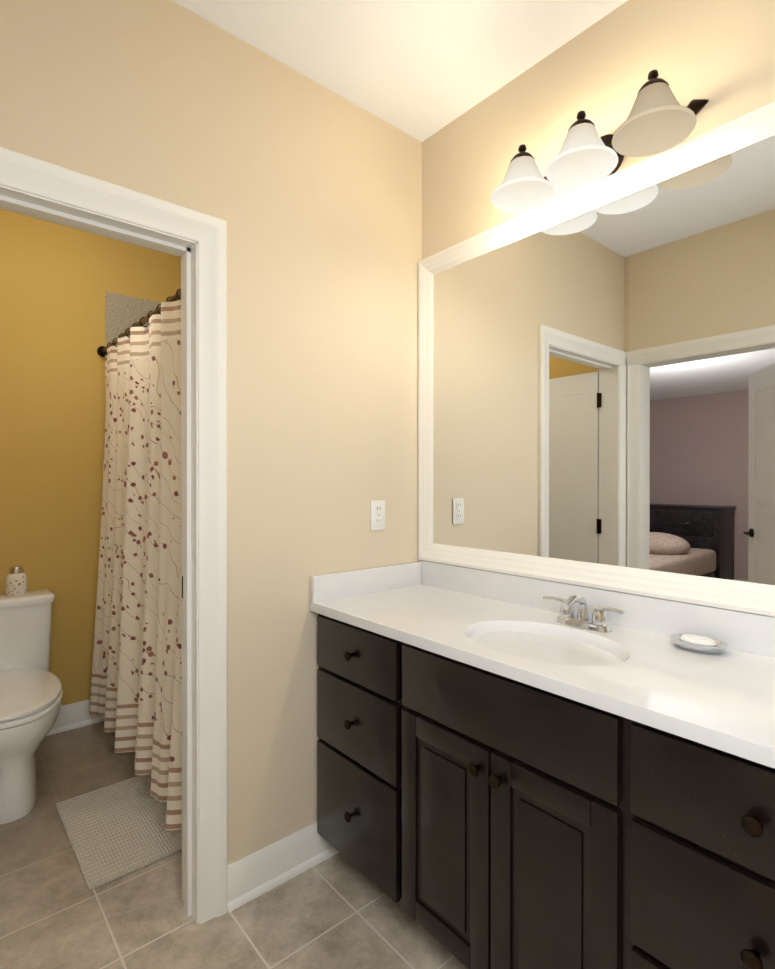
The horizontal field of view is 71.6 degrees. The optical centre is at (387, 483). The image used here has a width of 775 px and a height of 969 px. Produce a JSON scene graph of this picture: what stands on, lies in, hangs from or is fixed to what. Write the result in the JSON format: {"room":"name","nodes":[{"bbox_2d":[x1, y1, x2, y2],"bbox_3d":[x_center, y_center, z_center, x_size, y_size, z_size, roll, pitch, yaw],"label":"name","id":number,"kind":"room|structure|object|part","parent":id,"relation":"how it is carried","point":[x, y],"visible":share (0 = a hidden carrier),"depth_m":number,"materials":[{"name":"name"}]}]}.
{"room":"bathroom","nodes":[
{"label":"bathroom","id":0,"kind":"room"},
{"bbox_2d":[0,209,180,705],"bbox_3d":[-1.692,-0.045,3.008,1.785,2.740,0.120,0,0,-40],"label":"wall","id":1,"kind":"structure","parent":0,"point":[57,281],"depth_m":2.88,"materials":[{"name":"yellow paint"}]},
{"bbox_2d":[46,699,104,735],"bbox_3d":[-1.951,1.261,2.697,0.980,0.130,0.026,0,0,-40],"label":"baseboard","id":2,"kind":"structure","parent":1,"relation":"attached to","point":[73,715],"depth_m":2.91,"materials":[{"name":"white paint"}]},
{"bbox_2d":[106,291,160,345],"bbox_3d":[-1.276,0.123,3.280,0.800,2.400,0.008,0,0,-40],"label":"wall panel","id":3,"kind":"object","parent":1,"relation":"attached to","point":[124,313],"visible":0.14,"depth_m":3.07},
{"bbox_2d":[89,288,181,829],"bbox_3d":[-1.101,0.225,2.383,0.161,1.975,1.596,0,0,-40],"label":"shower curtain","id":4,"kind":"object","parent":1,"relation":"attached to","point":[136,692],"visible":0.81,"depth_m":2.42,"materials":[{"name":"beige fabric"}]},
{"bbox_3d":[-1.075,-0.733,2.401,0.022,0.022,1.596,0,0,-40],"label":"rail","id":5,"kind":"part","parent":4,"relation":"part of","materials":[{"name":"brown metal"}]},
{"bbox_2d":[0,0,421,864],"bbox_3d":[-0.534,-0.040,1.696,1.725,2.740,0.060,0,0,-40],"label":"wall","id":6,"kind":"structure","parent":0,"point":[312,193],"depth_m":1.79,"materials":[{"name":"beige paint"}]},
{"bbox_2d":[0,195,190,254],"bbox_3d":[-0.904,-0.713,1.414,0.760,0.012,0.035,0,0,-40],"label":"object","id":7,"kind":"object","parent":6,"relation":"attached to","point":[26,207],"visible":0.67,"depth_m":1.48,"materials":[{"name":"white paint"}]},
{"bbox_2d":[0,147,225,241],"bbox_3d":[-0.855,-0.766,1.366,0.928,0.085,0.022,0,0,-40],"label":"door trim","id":8,"kind":"structure","parent":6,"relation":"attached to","point":[29,174],"depth_m":1.43,"materials":[{"name":"white paint"}]},
{"bbox_2d":[0,185,226,923],"bbox_3d":[-0.873,0.261,1.436,0.870,2.140,0.146,0,0,-40],"label":"door frame","id":9,"kind":"structure","parent":6,"relation":"attached to","point":[212,524],"depth_m":1.64,"materials":[{"name":"white paint"}]},
{"bbox_3d":[-0.905,-0.729,1.416,0.800,0.020,0.128,0,0,-40],"label":"toilet door jamb","id":10,"kind":"part","parent":9,"relation":"part of","materials":[{"name":"white wood"}]},
{"bbox_3d":[-0.609,0.295,1.673,0.020,2.070,0.128,0,0,-40],"label":"toilet door jamb","id":11,"kind":"part","parent":9,"relation":"part of","materials":[{"name":"white wood"}]},
{"bbox_2d":[183,248,191,916],"bbox_3d":[-0.619,0.305,1.661,0.012,2.050,0.035,0,0,-40],"label":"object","id":12,"kind":"object","parent":6,"relation":"attached to","point":[187,844],"visible":0.86,"depth_m":1.65,"materials":[{"name":"white paint"}]},
{"bbox_2d":[227,822,338,912],"bbox_3d":[-0.339,1.264,1.811,0.423,0.130,0.026,0,0,-40],"label":"baseboard","id":13,"kind":"structure","parent":6,"relation":"attached to","point":[256,874],"depth_m":1.78,"materials":[{"name":"white paint"}]},
{"bbox_2d":[371,500,384,530],"bbox_3d":[-0.036,0.123,2.073,0.070,0.114,0.007,0,0,-40],"label":"electrical outlet plate","id":14,"kind":"object","parent":6,"relation":"attached to","point":[374,515],"depth_m":2.07,"materials":[{"name":"white plastic"}]},
{"bbox_3d":[-0.035,0.147,2.071,0.034,0.032,0.002,0,0,-40],"label":"electrical outlet","id":15,"kind":"part","parent":14,"relation":"part of","materials":[{"name":"white plastic"}]},
{"bbox_3d":[-0.035,0.099,2.071,0.034,0.032,0.002,0,0,-40],"label":"electrical outlet","id":16,"kind":"part","parent":14,"relation":"part of","materials":[{"name":"white plastic"}]},
{"bbox_2d":[0,721,467,968],"bbox_3d":[-0.252,1.381,1.325,2.025,0.100,4.560,0,0,-40],"label":"floor","id":17,"kind":"structure","parent":0,"point":[339,910],"depth_m":1.66,"materials":[{"name":"tile"}]},
{"bbox_2d":[0,565,62,823],"bbox_3d":[-1.695,0.867,2.372,0.472,0.920,0.826,0,0,-40],"label":"toilet","id":18,"kind":"object","parent":17,"relation":"on","point":[31,693],"visible":1,"depth_m":2.30,"materials":[{"name":"white ceramic"}]},
{"bbox_2d":[5,565,26,595],"bbox_3d":[-1.832,0.477,2.655,0.090,0.143,0.090,0,0,-40],"label":"soap dispenser","id":19,"kind":"object","parent":18,"relation":"on","point":[16,580],"depth_m":2.63,"materials":[{"name":"white ceramic"}]},
{"bbox_3d":[-1.893,0.771,2.604,0.450,0.360,0.200,0,0,-40],"label":"tank","id":20,"kind":"part","parent":18,"relation":"part of","materials":[{"name":"white ceramic"}]},
{"bbox_3d":[-1.892,0.571,2.601,0.472,0.041,0.220,0,0,-40],"label":"tank lid","id":21,"kind":"part","parent":18,"relation":"part of","materials":[{"name":"white ceramic"}]},
{"bbox_3d":[-1.645,0.894,2.314,0.402,0.024,0.656,0,0,-40],"label":"seat lid","id":22,"kind":"part","parent":18,"relation":"part of","materials":[{"name":"white ceramic"}]},
{"bbox_3d":[-1.687,1.131,2.363,0.400,0.392,0.794,0,0,-40],"label":"bowl","id":23,"kind":"part","parent":18,"relation":"part of","materials":[{"name":"white ceramic"}]},
{"bbox_3d":[-1.643,0.923,2.311,0.410,0.020,0.666,0,0,-40],"label":"seat","id":24,"kind":"part","parent":18,"relation":"part of","materials":[{"name":"white ceramic"}]},
{"bbox_2d":[56,774,181,890],"bbox_3d":[-1.004,1.321,2.119,0.430,0.014,0.605,0,0,-40],"label":"bath rug","id":25,"kind":"object","parent":17,"relation":"on","point":[116,831],"visible":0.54,"depth_m":2.04,"materials":[{"name":"beige fabric"}]},
{"bbox_2d":[310,560,774,968],"bbox_3d":[0.441,0.825,1.451,0.557,1.011,1.577,0,0,-40],"label":"bathroom vanity","id":26,"kind":"object","parent":17,"relation":"on","point":[517,772],"visible":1,"depth_m":1.26,"materials":[{"name":"brown wood"}]},
{"bbox_3d":[-0.128,1.060,1.706,0.020,0.032,0.032,0,0,-40],"label":"knob","id":27,"kind":"part","parent":26,"relation":"part of","materials":[{"name":"brown metal"}]},
{"bbox_3d":[-0.128,0.766,1.705,0.020,0.032,0.032,0,0,-40],"label":"knob","id":28,"kind":"part","parent":26,"relation":"part of","materials":[{"name":"brown metal"}]},
{"bbox_3d":[-0.128,0.548,1.704,0.020,0.032,0.032,0,0,-40],"label":"knob","id":29,"kind":"part","parent":26,"relation":"part of","materials":[{"name":"brown metal"}]},
{"bbox_3d":[-0.104,1.060,1.726,0.018,0.324,0.418,0,0,-40],"label":"drawer","id":30,"kind":"part","parent":26,"relation":"part of","materials":[{"name":"black wood"}]},
{"bbox_3d":[-0.104,0.766,1.725,0.018,0.237,0.418,0,0,-40],"label":"drawer","id":31,"kind":"part","parent":26,"relation":"part of","materials":[{"name":"black wood"}]},
{"bbox_3d":[-0.104,0.548,1.724,0.018,0.173,0.418,0,0,-40],"label":"drawer","id":32,"kind":"part","parent":26,"relation":"part of","materials":[{"name":"black wood"}]},
{"bbox_3d":[0.149,1.194,1.430,0.018,0.058,0.199,0,0,-40],"label":"door rail","id":33,"kind":"part","parent":26,"relation":"part of","materials":[{"name":"black wood"}]},
{"bbox_3d":[0.152,0.936,1.431,0.010,0.474,0.215,0,0,-40],"label":"door panel","id":34,"kind":"part","parent":26,"relation":"part of","materials":[{"name":"black wood"}]},
{"bbox_3d":[0.149,0.678,1.428,0.018,0.058,0.199,0,0,-40],"label":"door rail","id":35,"kind":"part","parent":26,"relation":"part of","materials":[{"name":"black wood"}]},
{"bbox_3d":[0.208,0.699,1.310,0.020,0.032,0.032,0,0,-40],"label":"knob","id":36,"kind":"part","parent":26,"relation":"part of","materials":[{"name":"brown metal"}]},
{"bbox_3d":[0.251,0.700,1.260,0.020,0.032,0.032,0,0,-40],"label":"knob","id":37,"kind":"part","parent":26,"relation":"part of","materials":[{"name":"brown metal"}]},
{"bbox_2d":[310,584,774,768],"bbox_3d":[0.447,0.489,1.455,0.542,0.145,1.577,0,0,-40],"label":"countertop","id":38,"kind":"structure","parent":26,"relation":"on","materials":[{"name":"stone"}]},
{"bbox_2d":[542,595,624,632],"bbox_3d":[0.543,0.368,1.545,0.129,0.097,0.254,0,0,-40],"label":"faucet","id":39,"kind":"object","parent":38,"relation":"on","point":[566,622],"depth_m":1.55,"materials":[{"name":"silver metal"}]},
{"bbox_3d":[0.360,0.937,1.187,0.010,0.474,0.215,0,0,-40],"label":"door panel","id":40,"kind":"part","parent":26,"relation":"part of","materials":[{"name":"black wood"}]},
{"bbox_3d":[0.357,0.679,1.183,0.018,0.058,0.199,0,0,-40],"label":"door rail","id":41,"kind":"part","parent":26,"relation":"part of","materials":[{"name":"black wood"}]},
{"bbox_3d":[0.611,1.063,0.888,0.018,0.324,0.418,0,0,-40],"label":"drawer","id":42,"kind":"part","parent":26,"relation":"part of","materials":[{"name":"black wood"}]},
{"bbox_3d":[0.611,0.770,0.886,0.018,0.237,0.418,0,0,-40],"label":"drawer","id":43,"kind":"part","parent":26,"relation":"part of","materials":[{"name":"black wood"}]},
{"bbox_3d":[0.611,0.552,0.886,0.018,0.173,0.418,0,0,-40],"label":"drawer","id":44,"kind":"part","parent":26,"relation":"part of","materials":[{"name":"black wood"}]},
{"bbox_3d":[0.587,0.770,0.866,0.020,0.032,0.032,0,0,-40],"label":"knob","id":45,"kind":"part","parent":26,"relation":"part of","materials":[{"name":"brown metal"}]},
{"bbox_3d":[0.587,0.552,0.866,0.020,0.032,0.032,0,0,-40],"label":"knob","id":46,"kind":"part","parent":26,"relation":"part of","materials":[{"name":"brown metal"}]},
{"bbox_2d":[172,0,627,141],"bbox_3d":[-0.252,-1.459,1.313,2.025,0.100,4.560,0,0,-40],"label":"ceiling","id":47,"kind":"structure","parent":0,"point":[421,70],"depth_m":1.72,"materials":[{"name":"white paint"}]},
{"bbox_2d":[422,0,774,258],"bbox_3d":[1.031,-0.038,1.282,0.120,2.740,2.840,0,0,-40],"label":"wall","id":48,"kind":"structure","parent":0,"point":[719,55],"depth_m":1.64,"materials":[{"name":"beige paint"}]},
{"bbox_2d":[418,101,774,616],"bbox_3d":[0.644,-0.296,1.618,0.026,1.224,1.574,0,0,-40],"label":"framed mirror","id":49,"kind":"object","parent":48,"relation":"attached to","point":[596,384],"visible":1,"depth_m":1.58,"materials":[{"name":"white paint"}]},
{"bbox_3d":[0.157,-0.298,2.189,0.026,1.224,0.072,0,0,-40],"label":"frame","id":50,"kind":"part","parent":49,"relation":"part of","materials":[{"name":"white paint"}]},
{"bbox_3d":[0.644,-0.872,1.615,0.026,0.072,1.574,0,0,-40],"label":"frame","id":51,"kind":"part","parent":49,"relation":"part of","materials":[{"name":"white paint"}]},
{"bbox_3d":[0.644,0.280,1.620,0.026,0.072,1.574,0,0,-40],"label":"frame","id":52,"kind":"part","parent":49,"relation":"part of","materials":[{"name":"white paint"}]},
{"bbox_2d":[418,560,774,657],"bbox_3d":[0.645,0.368,1.624,0.020,0.098,1.577,0,0,-40],"label":"backsplash","id":53,"kind":"structure","parent":48,"relation":"attached to","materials":[{"name":"stone"}]},
{"bbox_2d":[491,70,708,211],"bbox_3d":[0.567,-0.979,1.546,0.233,0.165,0.596,0,0,-40],"label":"sconce","id":54,"kind":"object","parent":48,"relation":"attached to","point":[660,119],"visible":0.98,"depth_m":1.49,"materials":[{"name":"white glass"}]},
{"bbox_3d":[0.423,-0.952,1.687,0.196,0.109,0.196,0,0,-40],"label":"shade glass","id":55,"kind":"part","parent":54,"relation":"part of","materials":[{"name":"white glass"}]},
{"bbox_3d":[0.553,-0.951,1.534,0.196,0.109,0.196,0,0,-40],"label":"shade glass","id":56,"kind":"part","parent":54,"relation":"part of","materials":[{"name":"white glass"}]},
{"bbox_3d":[0.682,-0.950,1.382,0.196,0.109,0.196,0,0,-40],"label":"shade glass","id":57,"kind":"part","parent":54,"relation":"part of","materials":[{"name":"white glass"}]}
]}

